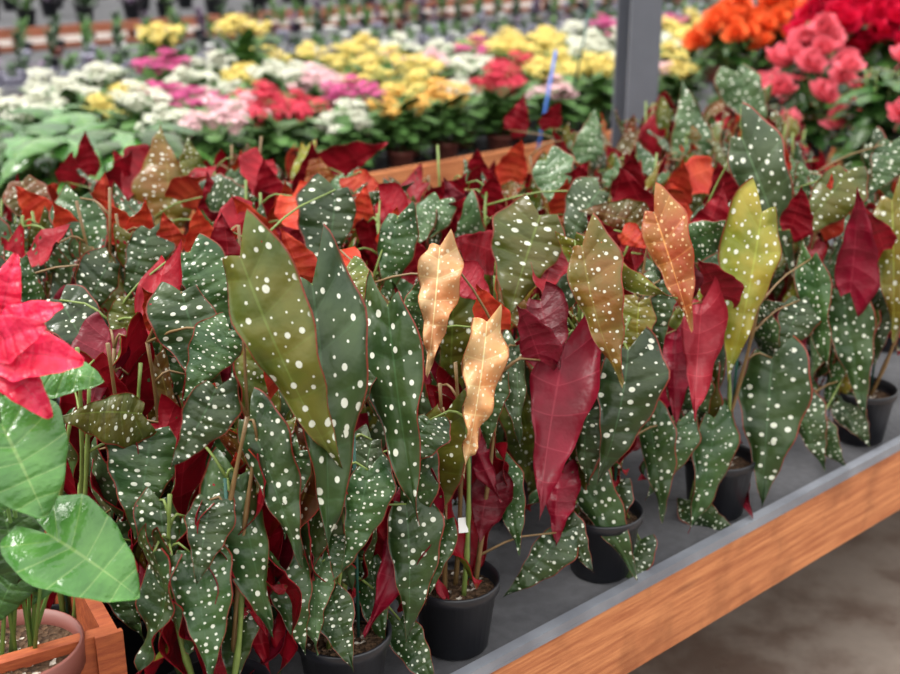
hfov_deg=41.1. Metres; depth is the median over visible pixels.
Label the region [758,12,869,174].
begonias
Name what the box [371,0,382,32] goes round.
potted plant
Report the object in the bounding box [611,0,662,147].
steel post
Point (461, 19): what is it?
potted plant
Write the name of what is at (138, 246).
begonias
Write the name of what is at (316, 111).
kalanchoe
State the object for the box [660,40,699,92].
kalanchoe
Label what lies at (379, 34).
potted plant
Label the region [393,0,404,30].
potted plant
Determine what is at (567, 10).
potted plant
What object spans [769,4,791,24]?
flower
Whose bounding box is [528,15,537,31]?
potted plant
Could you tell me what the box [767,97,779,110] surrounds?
pot
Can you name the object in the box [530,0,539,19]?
potted plant
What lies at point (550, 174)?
begonias
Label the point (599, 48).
kalanchoe
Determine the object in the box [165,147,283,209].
begonias
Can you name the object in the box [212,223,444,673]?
begonias
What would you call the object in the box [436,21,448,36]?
potted plant
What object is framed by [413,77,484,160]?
kalanchoe
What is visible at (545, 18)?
potted plant
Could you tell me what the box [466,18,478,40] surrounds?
potted plant
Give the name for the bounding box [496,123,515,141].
pot
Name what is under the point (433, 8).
potted plant
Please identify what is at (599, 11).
potted plant
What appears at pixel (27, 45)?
potted plant
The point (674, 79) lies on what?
kalanchoe
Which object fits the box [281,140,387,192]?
begonias
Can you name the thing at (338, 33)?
potted plant
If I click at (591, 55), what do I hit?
kalanchoe
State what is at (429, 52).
kalanchoe
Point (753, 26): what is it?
flower
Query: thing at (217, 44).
potted plant
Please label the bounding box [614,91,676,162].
begonias
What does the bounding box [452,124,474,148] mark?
pot
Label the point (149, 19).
potted plant
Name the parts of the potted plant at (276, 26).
pot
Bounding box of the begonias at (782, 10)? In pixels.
[753,0,806,110]
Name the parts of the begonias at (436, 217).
stem, stem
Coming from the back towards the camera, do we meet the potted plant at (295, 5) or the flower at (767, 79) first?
the potted plant at (295, 5)
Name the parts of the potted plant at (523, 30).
pot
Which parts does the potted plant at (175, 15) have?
pot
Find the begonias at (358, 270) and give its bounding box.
[182,256,372,620]
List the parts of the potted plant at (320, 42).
pot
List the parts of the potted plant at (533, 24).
pot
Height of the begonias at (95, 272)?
0.546 m
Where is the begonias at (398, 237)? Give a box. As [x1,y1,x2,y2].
[340,201,510,505]
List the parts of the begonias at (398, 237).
stem, stem, stem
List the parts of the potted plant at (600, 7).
pot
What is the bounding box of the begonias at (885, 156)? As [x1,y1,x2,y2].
[757,137,899,377]
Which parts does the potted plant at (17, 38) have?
pot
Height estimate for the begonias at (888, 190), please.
0.549 m
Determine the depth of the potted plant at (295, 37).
8.63 m
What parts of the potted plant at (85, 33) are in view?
pot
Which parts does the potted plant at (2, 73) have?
pot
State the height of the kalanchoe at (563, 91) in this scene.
0.337 m
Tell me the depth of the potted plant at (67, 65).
7.30 m
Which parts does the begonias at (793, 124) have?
stem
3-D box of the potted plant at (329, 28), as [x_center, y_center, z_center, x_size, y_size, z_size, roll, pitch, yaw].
[-0.997,-2.644,9.966,0.110,0.298,0.106,7,21,19]
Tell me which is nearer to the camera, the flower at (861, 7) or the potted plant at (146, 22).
the flower at (861, 7)
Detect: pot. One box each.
[0,608,85,673]
[50,604,59,610]
[112,619,173,673]
[176,658,270,673]
[281,171,286,180]
[296,603,391,673]
[386,147,415,168]
[397,142,420,157]
[418,555,500,660]
[430,139,459,160]
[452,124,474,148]
[485,132,511,151]
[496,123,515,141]
[542,133,562,141]
[570,498,643,583]
[684,443,755,521]
[700,64,718,81]
[723,103,734,119]
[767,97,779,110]
[789,141,831,174]
[809,117,849,147]
[833,376,898,446]
[881,337,899,351]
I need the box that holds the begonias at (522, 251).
[439,194,568,521]
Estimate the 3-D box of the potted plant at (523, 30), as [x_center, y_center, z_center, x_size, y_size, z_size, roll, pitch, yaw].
[0.605,-2.498,9.749,0.108,0.170,0.104,-13,24,-33]
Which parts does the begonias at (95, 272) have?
stem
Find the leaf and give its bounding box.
[499,480,527,521]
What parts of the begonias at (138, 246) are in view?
stem, stem, stem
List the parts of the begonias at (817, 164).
stem, stem, stem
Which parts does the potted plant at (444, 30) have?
pot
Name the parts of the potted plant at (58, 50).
pot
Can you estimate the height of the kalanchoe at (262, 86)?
0.352 m
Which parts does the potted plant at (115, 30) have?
pot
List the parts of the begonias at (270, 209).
stem, stem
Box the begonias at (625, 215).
[512,198,649,371]
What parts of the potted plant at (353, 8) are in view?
pot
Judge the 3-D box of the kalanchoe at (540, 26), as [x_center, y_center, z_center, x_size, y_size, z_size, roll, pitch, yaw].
[0.598,-1.732,7.354,0.333,0.361,0.322,-16,25,-37]
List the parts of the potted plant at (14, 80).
pot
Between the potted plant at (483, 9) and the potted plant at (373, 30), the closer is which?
the potted plant at (373, 30)
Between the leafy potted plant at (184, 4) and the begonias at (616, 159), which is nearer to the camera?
the begonias at (616, 159)
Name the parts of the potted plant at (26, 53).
pot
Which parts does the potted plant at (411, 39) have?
pot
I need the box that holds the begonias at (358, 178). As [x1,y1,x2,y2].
[330,167,468,248]
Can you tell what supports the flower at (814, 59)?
on the begonias at (807, 47)
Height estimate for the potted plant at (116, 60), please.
0.179 m
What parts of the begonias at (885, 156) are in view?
stem, stem, stem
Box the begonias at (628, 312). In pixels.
[514,182,727,583]
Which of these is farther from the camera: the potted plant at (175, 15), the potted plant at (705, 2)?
the potted plant at (705, 2)
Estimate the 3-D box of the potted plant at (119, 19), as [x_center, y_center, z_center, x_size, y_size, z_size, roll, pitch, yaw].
[-2.426,-2.219,8.792,0.110,0.298,0.105,-17,26,-40]
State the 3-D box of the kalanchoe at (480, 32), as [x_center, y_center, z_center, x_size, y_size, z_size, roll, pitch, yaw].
[0.143,-1.604,7.003,0.322,0.359,0.333,13,24,32]
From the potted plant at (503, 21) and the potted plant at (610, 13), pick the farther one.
the potted plant at (610, 13)
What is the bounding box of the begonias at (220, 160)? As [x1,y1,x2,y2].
[195,136,280,211]
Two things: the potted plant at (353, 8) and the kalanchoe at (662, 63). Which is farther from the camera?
the potted plant at (353, 8)
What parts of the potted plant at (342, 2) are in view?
pot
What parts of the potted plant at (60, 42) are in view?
pot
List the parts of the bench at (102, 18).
leg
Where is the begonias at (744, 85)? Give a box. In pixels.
[655,64,766,164]
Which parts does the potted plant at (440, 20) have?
pot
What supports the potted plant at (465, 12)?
on the bench at (7, 54)
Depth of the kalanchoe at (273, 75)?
5.43 m
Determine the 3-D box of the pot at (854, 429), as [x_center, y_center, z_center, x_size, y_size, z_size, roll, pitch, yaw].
[0.855,0.157,2.498,0.136,0.115,0.136,0,20,0]
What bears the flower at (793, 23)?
on the begonias at (851, 14)
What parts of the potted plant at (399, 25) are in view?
pot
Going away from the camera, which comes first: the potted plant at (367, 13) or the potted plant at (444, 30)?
the potted plant at (444, 30)
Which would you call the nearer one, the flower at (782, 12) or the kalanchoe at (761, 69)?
the flower at (782, 12)
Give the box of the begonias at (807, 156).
[728,109,828,170]
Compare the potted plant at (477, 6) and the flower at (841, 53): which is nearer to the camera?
the flower at (841, 53)
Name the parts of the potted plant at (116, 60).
pot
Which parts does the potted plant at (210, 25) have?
pot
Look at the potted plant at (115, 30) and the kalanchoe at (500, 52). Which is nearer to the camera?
the kalanchoe at (500, 52)
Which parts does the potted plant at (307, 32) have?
pot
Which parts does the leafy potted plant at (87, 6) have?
pot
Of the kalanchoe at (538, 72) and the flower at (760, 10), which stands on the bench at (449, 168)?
the kalanchoe at (538, 72)
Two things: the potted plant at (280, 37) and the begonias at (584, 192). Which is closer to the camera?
the begonias at (584, 192)
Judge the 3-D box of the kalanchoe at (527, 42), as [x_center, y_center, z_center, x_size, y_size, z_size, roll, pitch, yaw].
[0.347,-1.508,6.766,0.329,0.340,0.330,10,22,25]
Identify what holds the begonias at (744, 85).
on the bench at (564, 623)
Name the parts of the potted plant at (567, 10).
pot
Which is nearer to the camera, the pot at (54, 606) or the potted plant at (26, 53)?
the pot at (54, 606)
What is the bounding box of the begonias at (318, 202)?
[210,173,356,428]
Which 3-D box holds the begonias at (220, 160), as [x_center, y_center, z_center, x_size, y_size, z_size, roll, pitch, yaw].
[-0.464,-0.182,2.799,0.280,0.546,0.214,12,23,29]
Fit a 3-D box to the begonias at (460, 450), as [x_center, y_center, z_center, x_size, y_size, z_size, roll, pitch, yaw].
[0.018,0.168,1.702,0.461,0.637,0.234,-5,20,-13]
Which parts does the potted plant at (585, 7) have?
pot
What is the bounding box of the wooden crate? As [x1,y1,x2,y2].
[0,530,126,673]
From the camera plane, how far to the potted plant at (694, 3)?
11.47 m
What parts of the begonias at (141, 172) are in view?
stem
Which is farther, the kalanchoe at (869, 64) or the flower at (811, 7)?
the kalanchoe at (869, 64)
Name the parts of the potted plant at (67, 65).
pot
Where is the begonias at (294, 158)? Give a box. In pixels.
[285,139,344,182]
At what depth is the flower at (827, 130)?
4.50 m
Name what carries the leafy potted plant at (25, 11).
on the bench at (102, 18)
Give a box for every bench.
[0,0,605,45]
[0,0,713,107]
[2,59,858,252]
[168,237,899,673]
[801,117,852,170]
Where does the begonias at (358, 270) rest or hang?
on the bench at (564, 623)
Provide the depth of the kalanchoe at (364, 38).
6.41 m
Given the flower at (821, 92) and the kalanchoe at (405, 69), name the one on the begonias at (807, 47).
the flower at (821, 92)
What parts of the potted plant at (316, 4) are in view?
pot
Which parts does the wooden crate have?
corner post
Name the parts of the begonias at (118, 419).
stem, stem, stem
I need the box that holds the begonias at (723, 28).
[681,0,780,119]
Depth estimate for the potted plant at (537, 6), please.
10.80 m
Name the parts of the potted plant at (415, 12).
pot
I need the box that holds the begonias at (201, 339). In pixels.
[62,281,242,673]
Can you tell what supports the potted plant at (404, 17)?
on the bench at (7, 54)
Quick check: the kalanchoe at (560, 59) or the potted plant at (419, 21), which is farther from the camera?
the potted plant at (419, 21)
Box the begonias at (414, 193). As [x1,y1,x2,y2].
[380,145,490,249]
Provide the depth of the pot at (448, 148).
5.07 m
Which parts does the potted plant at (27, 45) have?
pot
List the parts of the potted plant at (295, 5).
pot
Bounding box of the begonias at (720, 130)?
[707,107,803,156]
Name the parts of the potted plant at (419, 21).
pot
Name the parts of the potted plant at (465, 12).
pot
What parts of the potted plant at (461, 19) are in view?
pot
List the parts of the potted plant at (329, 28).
pot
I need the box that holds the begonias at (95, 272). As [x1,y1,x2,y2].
[0,247,119,402]
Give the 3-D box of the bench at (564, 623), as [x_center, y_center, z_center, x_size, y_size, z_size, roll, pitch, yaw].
[0.427,0.312,3.046,6.700,0.640,1.425,-17,26,-38]
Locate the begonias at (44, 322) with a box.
[2,322,59,603]
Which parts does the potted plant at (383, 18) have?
pot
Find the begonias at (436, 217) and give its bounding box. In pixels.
[349,183,465,383]
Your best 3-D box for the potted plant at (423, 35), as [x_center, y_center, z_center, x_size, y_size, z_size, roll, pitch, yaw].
[-0.198,-2.371,9.400,0.104,0.170,0.108,-3,20,-7]
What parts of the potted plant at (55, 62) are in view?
pot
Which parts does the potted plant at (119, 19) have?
pot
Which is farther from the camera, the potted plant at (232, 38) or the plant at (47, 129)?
the potted plant at (232, 38)
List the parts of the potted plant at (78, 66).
pot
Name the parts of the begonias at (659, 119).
stem, stem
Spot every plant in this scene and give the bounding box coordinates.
[0,58,5,86]
[0,118,31,207]
[0,122,69,204]
[0,135,105,196]
[0,253,139,673]
[1,0,17,10]
[3,61,21,86]
[3,103,106,156]
[7,28,27,73]
[10,0,38,25]
[13,19,30,62]
[15,55,33,84]
[16,16,32,53]
[29,59,48,83]
[39,0,58,16]
[39,53,55,81]
[43,26,60,70]
[47,20,62,60]
[49,12,65,51]
[50,122,135,158]
[58,0,63,7]
[59,57,76,80]
[66,51,83,79]
[68,0,98,22]
[78,12,93,48]
[78,22,94,67]
[80,15,96,57]
[84,124,213,191]
[85,55,102,79]
[92,48,109,74]
[108,52,125,75]
[109,9,124,41]
[110,14,126,50]
[110,22,124,63]
[118,47,133,74]
[120,0,141,19]
[134,0,149,10]
[137,9,150,44]
[140,13,153,47]
[145,17,153,36]
[155,0,174,16]
[166,5,177,34]
[170,12,184,49]
[176,16,190,57]
[177,0,192,8]
[183,46,197,66]
[187,41,202,62]
[193,5,205,40]
[197,10,210,47]
[204,0,221,13]
[204,47,217,67]
[205,14,216,52]
[212,41,224,55]
[215,3,226,38]
[224,9,237,41]
[233,15,244,41]
[241,1,252,30]
[249,6,262,43]
[250,0,265,10]
[259,12,274,50]
[268,40,282,58]
[269,0,279,34]
[271,34,284,55]
[275,4,288,40]
[286,11,298,48]
[290,0,301,32]
[291,33,303,49]
[291,39,302,55]
[292,0,306,8]
[302,2,313,38]
[310,9,322,41]
[310,30,322,54]
[313,0,323,30]
[314,34,327,56]
[324,0,335,36]
[329,33,342,54]
[330,30,342,45]
[336,5,349,42]
[337,0,348,28]
[337,0,350,4]
[348,1,360,34]
[350,28,362,40]
[358,0,368,26]
[361,4,373,36]
[369,26,381,47]
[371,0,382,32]
[371,31,382,51]
[379,0,389,25]
[383,26,395,41]
[385,2,397,36]
[386,29,397,42]
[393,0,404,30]
[397,0,408,23]
[403,24,415,42]
[405,27,417,46]
[408,1,420,37]
[413,0,424,29]
[418,0,428,21]
[418,24,429,45]
[424,25,436,44]
[427,3,438,35]
[436,0,446,24]
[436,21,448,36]
[437,25,450,44]
[439,0,448,20]
[449,20,462,42]
[451,0,462,30]
[453,0,463,22]
[456,24,468,39]
[460,0,468,18]
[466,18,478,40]
[470,23,480,37]
[471,0,482,31]
[474,0,484,22]
[480,0,485,13]
[481,19,492,39]
[487,21,499,39]
[491,0,500,30]
[495,0,505,19]
[498,16,509,33]
[505,20,516,32]
[510,0,521,25]
[510,16,521,36]
[511,0,521,17]
[518,18,530,36]
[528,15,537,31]
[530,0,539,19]
[532,0,541,23]
[533,17,545,33]
[542,14,550,26]
[544,0,552,11]
[548,1,558,17]
[549,0,558,17]
[549,15,558,33]
[555,13,564,28]
[562,2,570,10]
[562,15,573,31]
[563,0,573,16]
[566,0,577,19]
[569,11,579,30]
[576,0,584,9]
[576,14,585,28]
[581,0,588,15]
[583,10,594,28]
[586,0,596,19]
[589,13,598,29]
[593,0,602,7]
[595,8,605,26]
[598,2,606,10]
[601,12,612,28]
[603,0,612,17]
[610,8,616,20]
[666,0,675,11]
[666,6,674,17]
[671,2,680,17]
[673,0,681,7]
[678,1,688,14]
[678,6,688,18]
[689,3,698,19]
[693,1,700,13]
[697,0,705,11]
[699,3,709,17]
[702,0,711,10]
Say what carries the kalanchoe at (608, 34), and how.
on the bench at (449, 168)
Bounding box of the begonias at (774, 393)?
[633,177,831,532]
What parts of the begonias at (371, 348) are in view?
stem, stem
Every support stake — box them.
[537,50,556,149]
[573,0,592,87]
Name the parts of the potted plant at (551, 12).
pot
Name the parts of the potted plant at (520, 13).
pot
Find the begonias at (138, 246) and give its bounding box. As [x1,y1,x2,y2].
[22,184,213,355]
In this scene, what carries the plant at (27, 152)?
on the bench at (449, 168)
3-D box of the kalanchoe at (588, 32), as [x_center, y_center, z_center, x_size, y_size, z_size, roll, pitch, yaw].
[0.819,-1.647,7.153,0.322,0.339,0.333,10,22,25]
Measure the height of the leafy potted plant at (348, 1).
0.358 m
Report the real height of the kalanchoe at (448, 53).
0.336 m
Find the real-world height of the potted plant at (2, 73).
0.167 m
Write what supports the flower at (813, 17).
on the begonias at (851, 14)
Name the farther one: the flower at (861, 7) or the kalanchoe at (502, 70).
the kalanchoe at (502, 70)
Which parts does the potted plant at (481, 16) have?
pot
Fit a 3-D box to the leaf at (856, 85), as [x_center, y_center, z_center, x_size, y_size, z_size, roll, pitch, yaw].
[1.593,-0.946,4.650,0.148,0.143,0.133,-22,72,-44]
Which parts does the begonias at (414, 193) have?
stem, stem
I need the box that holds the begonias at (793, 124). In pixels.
[724,83,802,150]
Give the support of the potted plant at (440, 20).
on the bench at (7, 54)
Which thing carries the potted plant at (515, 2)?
on the bench at (7, 54)
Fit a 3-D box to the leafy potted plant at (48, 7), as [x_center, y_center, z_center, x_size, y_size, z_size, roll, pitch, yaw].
[-3.944,-3.335,11.797,0.323,0.351,0.387,12,23,30]
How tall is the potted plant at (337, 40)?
0.179 m
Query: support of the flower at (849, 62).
on the begonias at (878, 99)
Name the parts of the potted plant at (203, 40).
pot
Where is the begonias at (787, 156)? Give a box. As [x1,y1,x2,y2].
[680,143,791,292]
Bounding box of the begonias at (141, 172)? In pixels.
[55,125,206,290]
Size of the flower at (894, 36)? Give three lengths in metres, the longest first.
0.135 x 0.135 x 0.132 m
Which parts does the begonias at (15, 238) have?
stem, stem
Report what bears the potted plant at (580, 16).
on the bench at (7, 54)
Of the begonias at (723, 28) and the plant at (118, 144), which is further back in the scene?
the begonias at (723, 28)
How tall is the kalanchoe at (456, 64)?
0.349 m
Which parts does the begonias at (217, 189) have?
stem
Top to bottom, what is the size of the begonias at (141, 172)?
0.617 m
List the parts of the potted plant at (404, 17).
pot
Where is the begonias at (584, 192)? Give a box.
[427,166,609,300]
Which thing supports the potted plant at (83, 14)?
on the bench at (7, 54)
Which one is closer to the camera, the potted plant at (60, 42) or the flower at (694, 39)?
the flower at (694, 39)
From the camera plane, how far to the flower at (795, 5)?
5.80 m
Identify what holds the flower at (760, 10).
on the begonias at (723, 28)
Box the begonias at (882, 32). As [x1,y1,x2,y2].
[844,0,899,139]
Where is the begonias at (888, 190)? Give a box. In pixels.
[833,126,899,351]
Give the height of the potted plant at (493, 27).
0.179 m
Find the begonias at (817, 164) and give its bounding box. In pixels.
[766,117,825,290]
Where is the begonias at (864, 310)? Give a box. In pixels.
[798,178,899,470]
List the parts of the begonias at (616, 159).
stem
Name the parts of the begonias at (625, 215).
stem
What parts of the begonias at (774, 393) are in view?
stem, stem, stem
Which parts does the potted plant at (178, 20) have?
pot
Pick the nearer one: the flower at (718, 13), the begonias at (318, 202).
the begonias at (318, 202)
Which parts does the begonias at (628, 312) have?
stem, stem, stem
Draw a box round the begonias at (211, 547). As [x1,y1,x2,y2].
[133,209,342,673]
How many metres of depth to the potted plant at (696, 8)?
11.09 m
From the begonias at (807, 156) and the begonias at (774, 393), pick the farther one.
the begonias at (807, 156)
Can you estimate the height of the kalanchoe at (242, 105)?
0.357 m
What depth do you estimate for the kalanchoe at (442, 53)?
6.41 m
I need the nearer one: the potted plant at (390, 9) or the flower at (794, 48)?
the flower at (794, 48)
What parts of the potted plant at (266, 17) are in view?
pot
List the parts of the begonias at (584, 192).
stem, stem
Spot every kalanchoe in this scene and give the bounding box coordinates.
[0,86,68,175]
[0,90,38,130]
[18,66,78,107]
[38,76,107,129]
[68,61,134,103]
[73,92,130,129]
[97,78,183,132]
[101,79,159,99]
[120,102,201,162]
[124,21,194,82]
[129,47,196,92]
[139,80,197,109]
[162,65,226,98]
[163,86,229,124]
[166,93,262,168]
[185,49,237,87]
[190,79,253,106]
[195,91,275,151]
[208,13,274,87]
[213,61,260,96]
[224,79,288,111]
[232,89,318,180]
[244,58,312,127]
[250,45,292,83]
[266,88,334,150]
[276,59,325,96]
[281,40,339,76]
[281,61,347,151]
[301,70,346,98]
[304,98,388,168]
[318,43,374,77]
[320,73,388,122]
[329,31,380,72]
[336,63,403,143]
[351,44,409,86]
[357,47,406,75]
[365,84,440,168]
[373,31,426,62]
[378,67,445,157]
[391,52,454,100]
[398,47,451,82]
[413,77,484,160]
[417,38,456,59]
[420,48,453,60]
[428,57,490,98]
[430,78,491,148]
[446,34,493,64]
[449,30,489,52]
[453,53,492,98]
[463,61,537,151]
[480,32,534,71]
[480,66,540,141]
[485,49,544,82]
[489,39,536,59]
[490,26,538,56]
[516,55,575,131]
[524,35,571,72]
[524,74,591,141]
[529,25,575,44]
[529,26,569,57]
[529,49,572,75]
[557,19,603,37]
[561,52,614,126]
[565,27,609,61]
[565,32,603,52]
[565,37,614,97]
[567,49,613,107]
[587,13,615,36]
[596,25,615,47]
[603,26,615,86]
[611,61,673,101]
[658,59,708,109]
[660,34,681,54]
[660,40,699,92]
[661,16,688,34]
[662,13,689,29]
[662,21,703,55]
[671,30,713,92]
[681,7,702,28]
[683,18,701,30]
[697,54,731,81]
[723,39,753,67]
[743,46,765,71]
[751,50,791,71]
[859,50,880,77]
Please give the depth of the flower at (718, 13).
5.72 m
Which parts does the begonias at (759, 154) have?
stem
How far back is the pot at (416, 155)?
5.26 m
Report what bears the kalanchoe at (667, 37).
on the bench at (449, 168)
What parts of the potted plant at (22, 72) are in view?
pot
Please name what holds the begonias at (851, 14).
on the bench at (833, 149)
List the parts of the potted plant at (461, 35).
pot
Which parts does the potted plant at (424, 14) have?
pot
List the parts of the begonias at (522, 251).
stem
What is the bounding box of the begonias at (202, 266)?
[45,233,231,423]
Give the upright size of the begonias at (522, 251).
0.618 m
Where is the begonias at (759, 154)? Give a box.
[613,102,868,368]
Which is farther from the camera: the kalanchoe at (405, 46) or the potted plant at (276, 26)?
the potted plant at (276, 26)
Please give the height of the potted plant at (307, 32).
0.298 m
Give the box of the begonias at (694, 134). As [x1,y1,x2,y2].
[646,79,737,203]
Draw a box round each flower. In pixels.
[681,27,710,49]
[697,13,722,35]
[699,2,726,21]
[718,0,742,16]
[720,8,741,29]
[720,18,748,42]
[730,0,745,4]
[730,4,746,16]
[740,0,752,17]
[741,20,759,41]
[742,9,761,25]
[747,30,774,49]
[749,4,765,14]
[758,0,781,11]
[758,71,774,94]
[759,12,780,32]
[762,72,798,105]
[766,42,795,74]
[768,66,790,77]
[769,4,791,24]
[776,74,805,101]
[777,22,788,41]
[778,39,805,65]
[780,107,803,131]
[781,0,796,18]
[783,17,810,35]
[786,25,818,48]
[792,2,802,13]
[793,2,811,19]
[794,48,827,74]
[804,0,825,17]
[807,12,839,36]
[808,34,839,61]
[809,78,840,105]
[810,13,817,22]
[818,104,850,141]
[822,26,846,48]
[825,0,849,15]
[828,48,862,65]
[828,65,857,83]
[829,47,866,66]
[834,53,864,82]
[835,6,863,33]
[840,0,859,6]
[844,26,873,56]
[851,0,874,20]
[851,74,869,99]
[854,0,875,4]
[865,5,899,43]
[868,0,893,16]
[876,2,899,43]
[886,97,899,131]
[887,0,899,7]
[889,31,899,56]
[890,44,899,70]
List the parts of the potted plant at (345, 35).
pot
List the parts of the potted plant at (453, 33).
pot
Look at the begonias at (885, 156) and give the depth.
2.62 m
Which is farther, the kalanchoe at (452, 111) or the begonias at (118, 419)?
the kalanchoe at (452, 111)
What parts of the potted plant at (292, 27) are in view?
pot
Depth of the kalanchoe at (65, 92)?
5.11 m
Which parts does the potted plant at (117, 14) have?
pot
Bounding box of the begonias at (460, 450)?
[362,229,600,660]
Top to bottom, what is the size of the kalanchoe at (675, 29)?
0.380 m
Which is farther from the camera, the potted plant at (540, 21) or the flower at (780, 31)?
the potted plant at (540, 21)
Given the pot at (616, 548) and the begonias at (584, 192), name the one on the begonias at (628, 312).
the pot at (616, 548)
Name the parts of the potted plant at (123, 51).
pot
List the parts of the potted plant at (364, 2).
pot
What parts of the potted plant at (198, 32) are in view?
pot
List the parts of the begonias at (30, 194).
stem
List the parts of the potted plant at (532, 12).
pot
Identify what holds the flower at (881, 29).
on the begonias at (882, 32)
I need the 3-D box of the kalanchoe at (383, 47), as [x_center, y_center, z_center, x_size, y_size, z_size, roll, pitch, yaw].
[-0.330,-1.324,6.244,0.322,0.350,0.333,-1,20,-4]
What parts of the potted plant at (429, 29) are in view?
pot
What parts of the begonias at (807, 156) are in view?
stem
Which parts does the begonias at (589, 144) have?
stem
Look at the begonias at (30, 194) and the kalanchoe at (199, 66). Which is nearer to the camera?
the begonias at (30, 194)
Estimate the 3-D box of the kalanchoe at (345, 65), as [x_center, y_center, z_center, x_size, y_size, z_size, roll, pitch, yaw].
[-0.506,-1.274,6.037,0.333,0.395,0.322,-6,21,-15]
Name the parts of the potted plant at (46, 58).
pot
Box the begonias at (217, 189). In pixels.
[91,171,258,257]
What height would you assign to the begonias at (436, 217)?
0.561 m
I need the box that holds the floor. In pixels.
[0,0,899,673]
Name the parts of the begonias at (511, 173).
stem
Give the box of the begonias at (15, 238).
[0,201,78,404]
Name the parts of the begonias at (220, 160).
stem, stem, stem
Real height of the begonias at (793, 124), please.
0.525 m
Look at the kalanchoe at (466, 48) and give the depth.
6.56 m
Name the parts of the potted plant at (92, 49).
pot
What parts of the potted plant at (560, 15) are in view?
pot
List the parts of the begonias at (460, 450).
stem, stem, stem, stem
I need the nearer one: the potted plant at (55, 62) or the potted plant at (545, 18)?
the potted plant at (55, 62)
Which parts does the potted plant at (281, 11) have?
pot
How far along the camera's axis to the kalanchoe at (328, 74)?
5.64 m
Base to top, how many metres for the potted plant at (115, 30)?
0.283 m
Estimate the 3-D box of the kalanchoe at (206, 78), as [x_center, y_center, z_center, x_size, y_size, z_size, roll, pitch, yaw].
[-1.182,-1.060,5.496,0.330,0.363,0.329,11,23,29]
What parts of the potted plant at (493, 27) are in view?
pot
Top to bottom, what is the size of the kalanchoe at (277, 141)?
0.403 m
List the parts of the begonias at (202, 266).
stem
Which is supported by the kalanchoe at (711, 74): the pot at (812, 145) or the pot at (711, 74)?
the pot at (711, 74)
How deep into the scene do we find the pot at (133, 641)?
1.69 m
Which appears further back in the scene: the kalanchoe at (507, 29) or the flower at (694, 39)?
the kalanchoe at (507, 29)
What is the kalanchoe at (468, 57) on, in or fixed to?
on the bench at (449, 168)
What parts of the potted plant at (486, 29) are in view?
pot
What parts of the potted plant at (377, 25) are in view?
pot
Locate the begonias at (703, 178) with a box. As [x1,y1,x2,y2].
[643,151,738,271]
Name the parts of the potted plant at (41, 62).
pot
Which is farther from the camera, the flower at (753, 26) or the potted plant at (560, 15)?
the potted plant at (560, 15)
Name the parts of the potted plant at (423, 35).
pot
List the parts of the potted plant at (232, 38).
pot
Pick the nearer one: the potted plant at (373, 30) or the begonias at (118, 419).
the begonias at (118, 419)
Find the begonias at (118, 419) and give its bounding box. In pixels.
[20,347,156,640]
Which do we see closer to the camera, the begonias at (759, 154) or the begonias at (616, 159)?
the begonias at (759, 154)
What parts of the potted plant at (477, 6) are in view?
pot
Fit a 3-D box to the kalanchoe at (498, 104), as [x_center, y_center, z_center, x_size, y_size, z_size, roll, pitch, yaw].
[0.211,-0.991,5.225,0.322,0.417,0.333,10,22,25]
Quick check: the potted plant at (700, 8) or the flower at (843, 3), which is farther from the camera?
the potted plant at (700, 8)
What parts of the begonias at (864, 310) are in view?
stem, stem, stem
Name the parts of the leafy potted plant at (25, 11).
pot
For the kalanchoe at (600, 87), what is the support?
on the bench at (449, 168)
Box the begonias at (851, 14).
[783,0,880,147]
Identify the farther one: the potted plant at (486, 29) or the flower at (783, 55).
the potted plant at (486, 29)
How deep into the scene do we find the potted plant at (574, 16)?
10.43 m
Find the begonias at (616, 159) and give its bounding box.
[574,140,670,227]
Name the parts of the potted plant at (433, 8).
pot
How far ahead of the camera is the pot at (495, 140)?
5.23 m
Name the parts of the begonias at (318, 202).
stem, stem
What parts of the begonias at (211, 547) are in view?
stem, stem, stem, stem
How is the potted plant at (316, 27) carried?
on the bench at (7, 54)
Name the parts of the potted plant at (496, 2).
pot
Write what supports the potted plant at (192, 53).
on the bench at (7, 54)
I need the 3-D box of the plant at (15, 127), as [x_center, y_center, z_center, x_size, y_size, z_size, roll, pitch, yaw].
[-1.659,-0.619,4.345,0.547,0.353,0.473,-6,21,-16]
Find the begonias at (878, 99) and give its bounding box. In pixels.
[827,44,899,180]
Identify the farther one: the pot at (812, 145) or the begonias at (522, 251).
the pot at (812, 145)
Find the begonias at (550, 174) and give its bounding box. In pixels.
[531,145,692,309]
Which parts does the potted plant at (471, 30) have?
pot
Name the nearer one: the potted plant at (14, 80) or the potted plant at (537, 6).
the potted plant at (14, 80)
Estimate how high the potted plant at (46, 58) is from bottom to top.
0.170 m
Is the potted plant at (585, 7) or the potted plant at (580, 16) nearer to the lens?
the potted plant at (580, 16)
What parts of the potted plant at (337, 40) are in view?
pot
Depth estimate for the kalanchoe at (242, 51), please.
5.86 m
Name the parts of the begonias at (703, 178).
stem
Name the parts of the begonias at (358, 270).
stem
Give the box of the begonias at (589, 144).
[504,93,611,189]
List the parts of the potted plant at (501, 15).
pot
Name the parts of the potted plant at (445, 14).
pot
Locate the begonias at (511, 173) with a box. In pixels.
[489,130,566,227]
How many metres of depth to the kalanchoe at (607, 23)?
7.64 m
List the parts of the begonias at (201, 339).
stem, stem, stem, stem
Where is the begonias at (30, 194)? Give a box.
[0,175,59,229]
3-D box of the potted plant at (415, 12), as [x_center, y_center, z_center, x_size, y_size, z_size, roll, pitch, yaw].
[-0.297,-2.627,9.920,0.106,0.298,0.110,1,20,1]
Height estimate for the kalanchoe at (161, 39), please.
0.509 m
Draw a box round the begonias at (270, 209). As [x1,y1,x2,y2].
[201,179,374,241]
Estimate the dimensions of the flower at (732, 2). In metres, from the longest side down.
0.113 x 0.104 x 0.096 m

